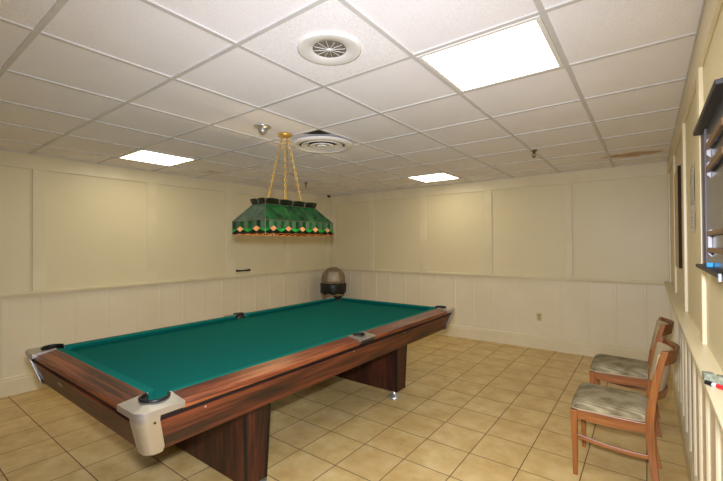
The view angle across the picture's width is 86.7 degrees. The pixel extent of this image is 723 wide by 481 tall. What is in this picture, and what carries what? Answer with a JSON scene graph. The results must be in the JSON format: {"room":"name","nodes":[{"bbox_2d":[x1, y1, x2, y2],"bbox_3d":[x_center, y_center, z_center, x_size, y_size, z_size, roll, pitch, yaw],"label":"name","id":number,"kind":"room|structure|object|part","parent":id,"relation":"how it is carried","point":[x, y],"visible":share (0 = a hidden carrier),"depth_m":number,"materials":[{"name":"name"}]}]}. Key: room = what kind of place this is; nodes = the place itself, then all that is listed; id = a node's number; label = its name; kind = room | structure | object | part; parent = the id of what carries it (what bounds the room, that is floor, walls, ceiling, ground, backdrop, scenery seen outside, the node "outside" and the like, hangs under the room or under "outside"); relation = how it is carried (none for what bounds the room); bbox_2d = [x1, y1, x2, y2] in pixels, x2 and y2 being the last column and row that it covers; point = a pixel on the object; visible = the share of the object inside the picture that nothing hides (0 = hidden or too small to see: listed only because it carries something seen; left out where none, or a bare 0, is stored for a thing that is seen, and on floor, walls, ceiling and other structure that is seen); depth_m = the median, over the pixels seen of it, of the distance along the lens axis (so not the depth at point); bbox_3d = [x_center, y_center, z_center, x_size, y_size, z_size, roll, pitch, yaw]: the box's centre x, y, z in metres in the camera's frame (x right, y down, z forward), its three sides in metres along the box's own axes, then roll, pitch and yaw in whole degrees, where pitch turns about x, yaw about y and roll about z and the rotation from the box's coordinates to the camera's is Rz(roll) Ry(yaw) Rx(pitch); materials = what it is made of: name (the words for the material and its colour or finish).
{"room":"billiard room","nodes":[
{"label":"billiard room","id":0,"kind":"room"},
{"bbox_2d":[0,166,326,293],"bbox_3d":[-2.876,0.327,4.785,0.100,2.445,7.618,-1,-1,37],"label":"wall","id":1,"kind":"structure","parent":0,"point":[96,227],"depth_m":4.63,"materials":[{"name":"beige paint"}]},
{"bbox_2d":[0,372,48,397],"bbox_3d":[-2.818,1.454,4.737,0.026,0.188,7.418,-1,-1,37],"label":"baseboard","id":2,"kind":"structure","parent":1,"relation":"attached to","point":[21,383],"depth_m":3.87,"materials":[{"name":"beige wood"}]},
{"bbox_2d":[32,169,45,290],"bbox_3d":[-3.381,-0.106,4.020,0.017,1.270,0.115,-1,-1,37],"label":"trim","id":3,"kind":"structure","parent":1,"relation":"attached to","point":[38,176],"depth_m":4.01,"materials":[{"name":"beige wood"}]},
{"bbox_2d":[147,183,156,281],"bbox_3d":[-2.699,-0.102,4.932,0.017,1.270,0.121,-1,-1,37],"label":"trim","id":4,"kind":"structure","parent":1,"relation":"attached to","point":[151,188],"depth_m":4.92,"materials":[{"name":"beige wood"}]},
{"bbox_2d":[0,271,323,378],"bbox_3d":[-2.827,1.060,4.745,0.012,0.976,7.418,-1,-1,37],"label":"wainscoting","id":5,"kind":"structure","parent":1,"relation":"attached to","point":[26,323],"depth_m":4.70,"materials":[{"name":"beige wood"}]},
{"bbox_2d":[0,268,326,298],"bbox_3d":[-2.817,0.560,4.739,0.045,0.055,7.418,-1,-1,37],"label":"trim","id":6,"kind":"structure","parent":1,"relation":"attached to","point":[145,284],"depth_m":4.76,"materials":[{"name":"beige wood"}]},
{"bbox_2d":[0,150,330,204],"bbox_3d":[-2.842,-0.814,4.753,0.018,0.154,7.400,-1,-1,37],"label":"trim","id":7,"kind":"structure","parent":1,"relation":"attached to","point":[7,158],"depth_m":4.78,"materials":[{"name":"beige wood"}]},
{"bbox_2d":[225,192,235,275],"bbox_3d":[-2.002,-0.098,5.864,0.017,1.270,0.170,-1,-1,37],"label":"trim","id":8,"kind":"structure","parent":1,"relation":"attached to","point":[230,198],"depth_m":5.85,"materials":[{"name":"beige wood"}]},
{"bbox_2d":[285,199,291,270],"bbox_3d":[-1.298,-0.093,6.804,0.017,1.270,0.140,-1,-1,37],"label":"trim","id":9,"kind":"structure","parent":1,"relation":"attached to","point":[288,239],"depth_m":6.79,"materials":[{"name":"beige wood"}]},
{"bbox_2d":[327,204,330,267],"bbox_3d":[-0.654,-0.090,7.665,0.017,1.270,0.110,-1,-1,37],"label":"trim","id":10,"kind":"structure","parent":1,"relation":"attached to","point":[328,205],"depth_m":7.66,"materials":[{"name":"beige wood"}]},
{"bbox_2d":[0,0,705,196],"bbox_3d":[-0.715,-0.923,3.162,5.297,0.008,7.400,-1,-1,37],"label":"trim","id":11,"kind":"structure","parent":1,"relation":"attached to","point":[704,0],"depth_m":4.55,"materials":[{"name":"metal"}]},
{"bbox_2d":[0,334,687,480],"bbox_3d":[-0.698,1.569,3.139,5.697,0.100,7.800,-1,-1,37],"label":"floor","id":12,"kind":"structure","parent":0,"point":[467,409],"depth_m":3.00,"materials":[{"name":"tile"}]},
{"bbox_2d":[25,296,454,480],"bbox_3d":[-0.620,1.116,3.353,1.697,0.809,3.228,-1,-1,37],"label":"pool table","id":13,"kind":"object","parent":12,"relation":"on","point":[207,389],"visible":1,"depth_m":2.42,"materials":[{"name":"green fabric"}]},
{"bbox_3d":[-1.548,0.741,2.120,1.295,0.049,0.112,-1,-1,37],"label":"rail","id":14,"kind":"part","parent":13,"relation":"part of","materials":[{"name":"brown wood"}]},
{"bbox_2d":[58,348,153,399],"bbox_3d":[-1.499,0.734,2.185,1.315,0.038,0.050,-1,-1,37],"label":"cushion","id":15,"kind":"object","parent":13,"relation":"on","point":[132,384],"depth_m":2.05,"materials":[{"name":"green fabric"}]},
{"bbox_3d":[-1.698,0.752,3.219,0.112,0.049,1.318,-1,-1,37],"label":"rail","id":16,"kind":"part","parent":13,"relation":"part of","materials":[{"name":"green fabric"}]},
{"bbox_2d":[65,315,235,349],"bbox_3d":[-1.625,0.744,3.181,0.050,0.038,1.363,-1,-1,37],"label":"cushion","id":17,"kind":"object","parent":13,"relation":"on","point":[138,335],"depth_m":3.04,"materials":[{"name":"green fabric"}]},
{"bbox_2d":[170,335,348,391],"bbox_3d":[-0.508,0.729,2.345,0.050,0.038,1.363,-1,-1,37],"label":"cushion","id":18,"kind":"object","parent":13,"relation":"on","point":[215,377],"depth_m":2.17,"materials":[{"name":"green fabric"}]},
{"bbox_3d":[-0.451,0.735,2.287,0.112,0.049,1.318,-1,-1,37],"label":"rail","id":19,"kind":"part","parent":13,"relation":"part of","materials":[{"name":"brown wood"}]},
{"bbox_2d":[245,298,334,316],"bbox_3d":[-0.737,0.749,4.368,0.050,0.038,1.363,-1,-1,37],"label":"cushion","id":20,"kind":"object","parent":13,"relation":"on","point":[297,306],"depth_m":4.24,"materials":[{"name":"green fabric"}]},
{"bbox_2d":[342,298,434,309],"bbox_3d":[0.254,0.744,4.528,1.315,0.038,0.050,-1,-1,37],"label":"cushion","id":21,"kind":"object","parent":13,"relation":"on","point":[389,304],"depth_m":4.48,"materials":[{"name":"green fabric"}]},
{"bbox_2d":[357,308,436,332],"bbox_3d":[0.380,0.734,3.532,0.050,0.038,1.363,-1,-1,37],"label":"cushion","id":22,"kind":"object","parent":13,"relation":"on","point":[433,309],"depth_m":3.40,"materials":[{"name":"green fabric"}]},
{"bbox_3d":[0.452,0.740,3.494,0.112,0.049,1.318,-1,-1,37],"label":"rail","id":23,"kind":"part","parent":13,"relation":"part of","materials":[{"name":"brown wood"}]},
{"bbox_2d":[320,267,345,298],"bbox_3d":[-0.525,1.026,7.158,0.489,1.060,0.485,0,-1,-4],"label":"waste bin","id":24,"kind":"object","parent":12,"relation":"on","point":[332,283],"visible":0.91,"depth_m":6.97,"materials":[{"name":"beige plastic"}]},
{"bbox_3d":[-0.528,0.648,7.162,0.444,0.305,0.444,0,-1,-4],"label":"dome lid","id":25,"kind":"part","parent":24,"relation":"part of","materials":[{"name":"beige plastic"}]},
{"bbox_2d":[570,338,679,480],"bbox_3d":[1.699,1.070,2.477,0.564,0.855,0.450,-1,-1,37],"label":"dining chair","id":26,"kind":"object","parent":12,"relation":"on","point":[594,403],"visible":1,"depth_m":2.37,"materials":[{"name":"brown wood"}]},
{"bbox_3d":[1.371,1.292,2.466,0.042,0.415,0.040,-1,-1,37],"label":"leg","id":27,"kind":"part","parent":26,"relation":"part of","materials":[{"name":"brown wood"}]},
{"bbox_3d":[1.616,1.293,2.794,0.042,0.415,0.040,-1,-1,37],"label":"leg","id":28,"kind":"part","parent":26,"relation":"part of","materials":[{"name":"brown wood"}]},
{"bbox_3d":[1.646,1.043,2.517,0.428,0.077,0.434,-1,-1,37],"label":"seat","id":29,"kind":"part","parent":26,"relation":"part of","materials":[{"name":"grey fabric"}]},
{"bbox_3d":[1.530,1.111,2.357,0.355,0.067,0.022,-1,-1,34],"label":"seat rail","id":30,"kind":"part","parent":26,"relation":"part of","materials":[{"name":"brown wood"}]},
{"bbox_3d":[1.946,1.069,2.530,0.115,0.855,0.025,-1,-1,37],"label":"leg","id":31,"kind":"part","parent":26,"relation":"part of","materials":[{"name":"brown wood"}]},
{"bbox_3d":[1.718,1.067,2.225,0.115,0.855,0.025,-1,-1,37],"label":"leg","id":32,"kind":"part","parent":26,"relation":"part of","materials":[{"name":"brown wood"}]},
{"bbox_3d":[1.845,0.918,2.368,0.082,0.045,0.364,-1,-1,37],"label":"rail","id":33,"kind":"part","parent":26,"relation":"part of","materials":[{"name":"brown wood"}]},
{"bbox_3d":[1.883,0.682,2.341,0.099,0.085,0.388,-1,-1,37],"label":"rail","id":34,"kind":"part","parent":26,"relation":"part of","materials":[{"name":"brown wood"}]},
{"bbox_2d":[589,317,673,437],"bbox_3d":[2.244,1.073,3.187,0.564,0.855,0.450,-1,-1,37],"label":"dining chair","id":35,"kind":"object","parent":12,"relation":"on","point":[621,371],"visible":0.69,"depth_m":3.10,"materials":[{"name":"brown wood"}]},
{"bbox_3d":[1.916,1.295,3.176,0.042,0.415,0.040,-1,-1,37],"label":"leg","id":36,"kind":"part","parent":35,"relation":"part of","materials":[{"name":"brown wood"}]},
{"bbox_3d":[2.191,1.046,3.227,0.428,0.077,0.434,-1,-1,37],"label":"seat","id":37,"kind":"part","parent":35,"relation":"part of","materials":[{"name":"grey fabric"}]},
{"bbox_3d":[2.075,1.114,3.067,0.355,0.067,0.022,-1,-1,34],"label":"seat rail","id":38,"kind":"part","parent":35,"relation":"part of","materials":[{"name":"brown wood"}]},
{"bbox_3d":[2.491,1.072,3.240,0.115,0.855,0.025,-1,-1,37],"label":"leg","id":39,"kind":"part","parent":35,"relation":"part of","materials":[{"name":"brown wood"}]},
{"bbox_3d":[2.263,1.070,2.936,0.115,0.855,0.025,-1,-1,37],"label":"leg","id":40,"kind":"part","parent":35,"relation":"part of","materials":[{"name":"brown wood"}]},
{"bbox_3d":[2.428,0.685,3.051,0.099,0.085,0.388,-1,-1,37],"label":"rail","id":41,"kind":"part","parent":35,"relation":"part of","materials":[{"name":"brown wood"}]},
{"bbox_2d":[0,0,704,195],"bbox_3d":[-0.715,-0.963,3.162,5.697,0.074,7.800,-1,-1,37],"label":"ceiling","id":42,"kind":"structure","parent":0,"point":[137,32],"depth_m":2.44,"materials":[{"name":"tile"}]},
{"bbox_2d":[117,149,196,165],"bbox_3d":[-2.243,-0.901,4.205,0.584,0.010,0.584,-1,-1,37],"label":"recessed light","id":43,"kind":"object","parent":42,"relation":"in","point":[140,155],"visible":0.98,"depth_m":4.19,"materials":[{"name":"white plastic"}]},
{"bbox_2d":[254,124,270,134],"bbox_3d":[-0.801,-0.890,3.102,0.140,0.070,0.140,-1,-1,37],"label":"smoke detector","id":44,"kind":"object","parent":42,"relation":"attached to","point":[262,128],"visible":1,"depth_m":3.07,"materials":[{"name":"silver metal"}]},
{"bbox_2d":[232,132,332,236],"bbox_3d":[-0.657,-0.480,3.304,0.418,0.877,0.778,-1,-1,37],"label":"glass lamp","id":45,"kind":"object","parent":42,"relation":"hanging from","point":[267,216],"visible":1,"depth_m":3.12,"materials":[{"name":"green glass"}]},
{"bbox_3d":[-0.967,-0.068,3.053,0.205,0.046,0.003,-1,-1,37],"label":"scallop panel","id":46,"kind":"part","parent":45,"relation":"part of","materials":[{"name":"green glass"}]},
{"bbox_3d":[-0.937,-0.222,3.096,0.205,0.137,0.105,-1,-1,37],"label":"slope panel","id":47,"kind":"part","parent":45,"relation":"part of","materials":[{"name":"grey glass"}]},
{"bbox_3d":[-0.868,-0.314,3.098,0.094,0.048,0.023,-1,-1,37],"label":"crown","id":48,"kind":"part","parent":45,"relation":"part of","materials":[{"name":"black glass"}]},
{"bbox_3d":[-0.803,-0.070,2.930,0.205,0.046,0.003,-1,-1,37],"label":"scallop panel","id":49,"kind":"part","parent":45,"relation":"part of","materials":[{"name":"green glass"}]},
{"bbox_3d":[-0.773,-0.225,2.973,0.205,0.137,0.105,-1,-1,37],"label":"slope panel","id":50,"kind":"part","parent":45,"relation":"part of","materials":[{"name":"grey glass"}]},
{"bbox_3d":[-0.792,-0.315,3.042,0.094,0.048,0.023,-1,-1,37],"label":"crown","id":51,"kind":"part","parent":45,"relation":"part of","materials":[{"name":"black glass"}]},
{"bbox_3d":[-0.715,-0.315,3.074,0.021,0.048,0.155,-1,-1,37],"label":"crown","id":52,"kind":"part","parent":45,"relation":"part of","materials":[{"name":"black glass"}]},
{"bbox_3d":[-0.674,-0.071,2.931,0.003,0.046,0.154,-1,-1,37],"label":"scallop panel","id":53,"kind":"part","parent":45,"relation":"part of","materials":[{"name":"green glass"}]},
{"bbox_3d":[-0.728,-0.598,3.211,0.016,0.611,0.177,-1,-1,37],"label":"chain","id":54,"kind":"part","parent":45,"relation":"part of","materials":[{"name":"gold metal"}]},
{"bbox_3d":[-0.684,-0.225,3.024,0.125,0.137,0.291,-1,-1,37],"label":"slope panel","id":55,"kind":"part","parent":45,"relation":"part of","materials":[{"name":"green glass"}]},
{"bbox_3d":[-0.658,-0.594,3.305,0.016,0.605,0.016,-1,-1,37],"label":"chain","id":56,"kind":"part","parent":45,"relation":"part of","materials":[{"name":"gold metal"}]},
{"bbox_3d":[-0.628,-0.315,3.189,0.021,0.048,0.148,-1,-1,37],"label":"crown","id":57,"kind":"part","parent":45,"relation":"part of","materials":[{"name":"black glass"}]},
{"bbox_3d":[-0.640,-0.589,3.307,0.024,0.599,0.007,0,-1,-27],"label":"power cord","id":58,"kind":"part","parent":45,"relation":"part of","materials":[{"name":"gold metal"}]},
{"bbox_3d":[-0.582,-0.071,3.054,0.003,0.046,0.154,-1,-1,37],"label":"scallop panel","id":59,"kind":"part","parent":45,"relation":"part of","materials":[{"name":"green glass"}]},
{"bbox_3d":[-0.587,-0.597,3.399,0.016,0.611,0.177,-1,-1,37],"label":"chain","id":60,"kind":"part","parent":45,"relation":"part of","materials":[{"name":"gold metal"}]},
{"bbox_3d":[-0.540,-0.224,3.216,0.125,0.137,0.257,-1,-1,37],"label":"slope panel","id":61,"kind":"part","parent":45,"relation":"part of","materials":[{"name":"green glass"}]},
{"bbox_3d":[-0.540,-0.314,3.308,0.021,0.048,0.148,-1,-1,37],"label":"crown","id":62,"kind":"part","parent":45,"relation":"part of","materials":[{"name":"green glass"}]},
{"bbox_3d":[-0.490,-0.070,3.177,0.003,0.046,0.154,-1,-1,37],"label":"scallop panel","id":63,"kind":"part","parent":45,"relation":"part of","materials":[{"name":"green glass"}]},
{"bbox_3d":[-0.453,-0.314,3.424,0.021,0.048,0.155,-1,-1,37],"label":"crown","id":64,"kind":"part","parent":45,"relation":"part of","materials":[{"name":"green glass"}]},
{"bbox_3d":[-0.398,-0.070,3.301,0.003,0.046,0.154,-1,-1,37],"label":"scallop panel","id":65,"kind":"part","parent":45,"relation":"part of","materials":[{"name":"green glass"}]},
{"bbox_3d":[-0.397,-0.223,3.407,0.125,0.137,0.291,-1,-1,37],"label":"slope panel","id":66,"kind":"part","parent":45,"relation":"part of","materials":[{"name":"green glass"}]},
{"bbox_2d":[304,130,329,133],"bbox_3d":[-0.382,-0.924,3.317,0.200,0.004,0.170,-1,-1,37],"label":"trim","id":67,"kind":"structure","parent":42,"relation":"attached to","point":[316,131],"depth_m":3.27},
{"bbox_2d":[291,136,352,152],"bbox_3d":[-0.370,-0.898,3.603,0.580,0.036,0.580,-1,-1,37],"label":"ceiling vent","id":68,"kind":"object","parent":42,"relation":"in","point":[312,144],"visible":1,"depth_m":3.56,"materials":[{"name":"white metal"}]},
{"bbox_2d":[242,0,407,84],"bbox_3d":[-0.166,-0.939,1.890,0.586,0.006,0.586,-1,-1,37],"label":"tile","id":69,"kind":"object","parent":42,"relation":"attached to","point":[278,44],"depth_m":1.82,"materials":[{"name":"tile"}]},
{"bbox_2d":[297,31,360,65],"bbox_3d":[-0.156,-0.930,1.870,0.312,0.013,0.312,-1,-1,37],"label":"ceiling vent","id":70,"kind":"object","parent":69,"relation":"attached to","point":[331,48],"visible":1,"depth_m":1.85,"materials":[{"name":"white metal"}]},
{"bbox_2d":[313,40,345,57],"bbox_3d":[-0.156,-0.934,1.870,0.164,0.004,0.164,-1,-1,37],"label":"grille","id":71,"kind":"object","parent":70,"relation":"attached to","point":[321,48],"depth_m":1.86,"materials":[{"name":"white metal"}]},
{"bbox_2d":[0,0,695,194],"bbox_3d":[-0.715,-0.923,3.162,5.297,0.008,7.400,-1,-1,37],"label":"ceiling grid","id":72,"kind":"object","parent":42,"relation":"attached to","point":[59,4],"depth_m":2.46,"materials":[{"name":"painted wood"}]},
{"bbox_2d":[406,173,460,182],"bbox_3d":[1.050,-0.910,5.551,0.584,0.010,0.584,-1,-1,37],"label":"recessed light","id":73,"kind":"object","parent":42,"relation":"in","point":[438,176],"visible":0.91,"depth_m":5.52,"materials":[{"name":"white plastic"}]},
{"bbox_2d":[416,15,563,92],"bbox_3d":[0.688,-0.941,2.013,0.584,0.010,0.584,-1,-1,37],"label":"recessed light","id":74,"kind":"object","parent":42,"relation":"in","point":[524,48],"visible":1,"depth_m":1.97,"materials":[{"name":"white plastic"}]},
{"bbox_2d":[336,175,668,281],"bbox_3d":[1.551,0.310,6.167,5.333,2.445,0.100,-1,-1,37],"label":"wall","id":75,"kind":"structure","parent":0,"point":[620,226],"depth_m":5.48,"materials":[{"name":"beige paint"}]},
{"bbox_2d":[331,204,335,266],"bbox_3d":[-0.561,-0.090,7.677,0.115,1.270,0.017,-1,-1,37],"label":"trim","id":76,"kind":"structure","parent":75,"relation":"attached to","point":[333,206],"depth_m":7.66,"materials":[{"name":"beige wood"}]},
{"bbox_2d":[369,201,373,268],"bbox_3d":[0.188,-0.100,7.116,0.104,1.270,0.017,-1,-1,37],"label":"trim","id":77,"kind":"structure","parent":75,"relation":"attached to","point":[371,203],"depth_m":7.11,"materials":[{"name":"beige wood"}]},
{"bbox_2d":[419,196,426,271],"bbox_3d":[1.041,-0.112,6.478,0.122,1.270,0.017,-1,-1,37],"label":"trim","id":78,"kind":"structure","parent":75,"relation":"attached to","point":[422,200],"depth_m":6.46,"materials":[{"name":"beige wood"}]},
{"bbox_2d":[485,190,492,273],"bbox_3d":[1.931,-0.124,5.812,0.100,1.270,0.017,-1,-1,37],"label":"trim","id":79,"kind":"structure","parent":75,"relation":"attached to","point":[488,194],"depth_m":5.80,"materials":[{"name":"beige wood"}]},
{"bbox_2d":[331,162,666,203],"bbox_3d":[1.508,-0.829,6.131,5.297,0.154,0.018,-1,-1,37],"label":"trim","id":80,"kind":"structure","parent":75,"relation":"attached to","point":[651,169],"depth_m":5.53,"materials":[{"name":"beige wood"}]},
{"bbox_2d":[339,268,664,285],"bbox_3d":[1.509,0.544,6.107,5.333,0.055,0.045,-1,-1,37],"label":"trim","id":81,"kind":"structure","parent":75,"relation":"attached to","point":[615,281],"depth_m":5.51,"materials":[{"name":"beige wood"}]},
{"bbox_2d":[343,271,670,348],"bbox_3d":[1.523,1.044,6.116,5.333,0.976,0.012,-1,-1,37],"label":"wainscoting","id":82,"kind":"structure","parent":75,"relation":"attached to","point":[627,315],"depth_m":5.41,"materials":[{"name":"beige wood"}]},
{"bbox_2d":[536,313,541,320],"bbox_3d":[2.495,1.074,5.381,0.072,0.116,0.010,-1,-1,37],"label":"wall outlet","id":83,"kind":"object","parent":75,"relation":"attached to","point":[538,315],"visible":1,"depth_m":5.38,"materials":[{"name":"beige plastic"}]},
{"bbox_2d":[434,324,649,361],"bbox_3d":[1.521,1.438,6.106,5.333,0.188,0.026,-1,-1,37],"label":"baseboard","id":84,"kind":"structure","parent":75,"relation":"attached to","point":[578,347],"depth_m":5.32,"materials":[{"name":"beige wood"}]},
{"bbox_2d":[564,183,572,277],"bbox_3d":[2.793,-0.136,5.167,0.085,1.270,0.017,-1,-1,37],"label":"trim","id":85,"kind":"structure","parent":75,"relation":"attached to","point":[568,187],"depth_m":5.16,"materials":[{"name":"beige wood"}]},
{"bbox_2d":[670,4,722,371],"bbox_3d":[1.474,0.267,1.530,0.100,2.445,7.618,-1,-1,37],"label":"wall","id":86,"kind":"structure","parent":0,"point":[713,64],"depth_m":2.04,"materials":[{"name":"beige paint"}]},
{"bbox_2d":[668,173,670,282],"bbox_3d":[3.605,-0.148,4.484,0.017,1.270,0.100,-1,-1,37],"label":"trim","id":87,"kind":"structure","parent":86,"relation":"attached to","point":[669,223],"depth_m":4.45,"materials":[{"name":"beige wood"}]},
{"bbox_2d":[672,155,676,292],"bbox_3d":[2.928,-0.152,3.580,0.017,1.270,0.120,-1,-1,37],"label":"trim","id":88,"kind":"structure","parent":86,"relation":"attached to","point":[673,158],"depth_m":3.54,"materials":[{"name":"beige wood"}]},
{"bbox_2d":[674,165,681,267],"bbox_3d":[2.627,-0.182,3.181,0.021,0.800,0.512,-1,-1,37],"label":"wall mirror","id":89,"kind":"object","parent":86,"relation":"attached to","point":[677,176],"visible":1,"depth_m":2.98,"materials":[{"name":"brown wood"}]},
{"bbox_2d":[670,364,697,480],"bbox_3d":[1.431,1.396,1.557,0.026,0.188,7.418,-1,-1,37],"label":"baseboard","id":90,"kind":"structure","parent":86,"relation":"attached to","point":[689,460],"depth_m":2.71,"materials":[{"name":"beige wood"}]},
{"bbox_2d":[681,123,687,311],"bbox_3d":[2.209,-0.156,2.619,0.017,1.270,0.120,-1,-1,37],"label":"trim","id":91,"kind":"structure","parent":86,"relation":"attached to","point":[683,127],"depth_m":2.57,"materials":[{"name":"beige wood"}]},
{"bbox_2d":[690,162,694,212],"bbox_3d":[1.900,-0.302,2.202,0.007,0.270,0.210,-1,-1,37],"label":"paper notice","id":92,"kind":"object","parent":86,"relation":"attached to","point":[692,205],"visible":1,"depth_m":2.19,"materials":[{"name":"grey paper"}]},
{"bbox_2d":[691,211,694,232],"bbox_3d":[1.892,-0.104,2.188,0.007,0.115,0.210,-1,-1,37],"label":"paper notice","id":93,"kind":"object","parent":86,"relation":"attached to","point":[693,213],"visible":1,"depth_m":2.19,"materials":[{"name":"grey paper"}]},
{"bbox_2d":[664,281,722,434],"bbox_3d":[1.409,0.502,1.577,0.065,0.055,7.418,-1,-1,37],"label":"trim","id":94,"kind":"structure","parent":86,"relation":"attached to","point":[704,360],"depth_m":1.62,"materials":[{"name":"beige wood"}]},
{"bbox_2d":[702,371,715,382],"bbox_3d":[1.169,0.459,1.290,0.029,0.029,0.029,-1,-1,28],"label":"cube","id":95,"kind":"object","parent":94,"relation":"on","point":[710,376],"visible":0.9,"depth_m":1.28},
{"bbox_2d":[704,380,722,389],"bbox_3d":[1.141,0.466,1.219,0.015,0.015,0.085,0,-1,-10],"label":"marker pen","id":96,"kind":"object","parent":94,"relation":"on","point":[706,382],"visible":1,"depth_m":1.23,"materials":[{"name":"red plastic"}]},
{"bbox_2d":[716,374,722,384],"bbox_3d":[1.183,0.459,1.255,0.029,0.029,0.029,-1,-1,43],"label":"cube","id":97,"kind":"object","parent":94,"relation":"on","point":[719,378],"visible":0.79,"depth_m":1.25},
{"bbox_2d":[667,0,722,174],"bbox_3d":[1.419,-0.872,1.576,0.018,0.154,7.418,-1,-1,37],"label":"trim","id":98,"kind":"structure","parent":86,"relation":"attached to","point":[712,8],"depth_m":1.80,"materials":[{"name":"beige wood"}]},
{"bbox_2d":[670,300,722,480],"bbox_3d":[1.431,1.002,1.558,0.019,0.976,7.418,-1,-1,37],"label":"trim","id":99,"kind":"structure","parent":86,"relation":"attached to","point":[701,424],"depth_m":2.10,"materials":[{"name":"beige wood"}]},
{"bbox_2d":[696,67,706,344],"bbox_3d":[1.589,-0.160,1.790,0.017,1.270,0.110,-1,-1,37],"label":"trim","id":100,"kind":"structure","parent":86,"relation":"attached to","point":[699,76],"depth_m":1.75,"materials":[{"name":"beige wood"}]},
{"bbox_2d":[693,78,722,280],"bbox_3d":[1.202,-0.176,1.319,0.036,0.573,0.752,-1,-1,37],"label":"cue rack","id":101,"kind":"object","parent":86,"relation":"attached to","point":[709,125],"visible":1,"depth_m":1.34,"materials":[{"name":"black metal"}]},
{"bbox_2d":[696,264,722,280],"bbox_3d":[1.205,0.103,1.315,0.032,0.014,0.750,-1,-1,37],"label":"shelf","id":102,"kind":"object","parent":101,"relation":"attached to","point":[717,269],"depth_m":1.28,"materials":[{"name":"beige wood"}]},
{"bbox_3d":[1.209,-0.174,1.302,0.004,0.541,0.548,-1,-1,37],"label":"glass panel","id":103,"kind":"part","parent":101,"relation":"part of","materials":[{"name":"grey"}]},
{"bbox_2d":[718,274,721,281],"bbox_3d":[0.986,0.102,1.054,0.006,0.022,0.020,-1,-1,37],"label":"clip","id":104,"kind":"object","parent":101,"relation":"attached to","point":[719,275],"visible":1,"depth_m":1.05,"materials":[{"name":"white plastic"}]}
]}

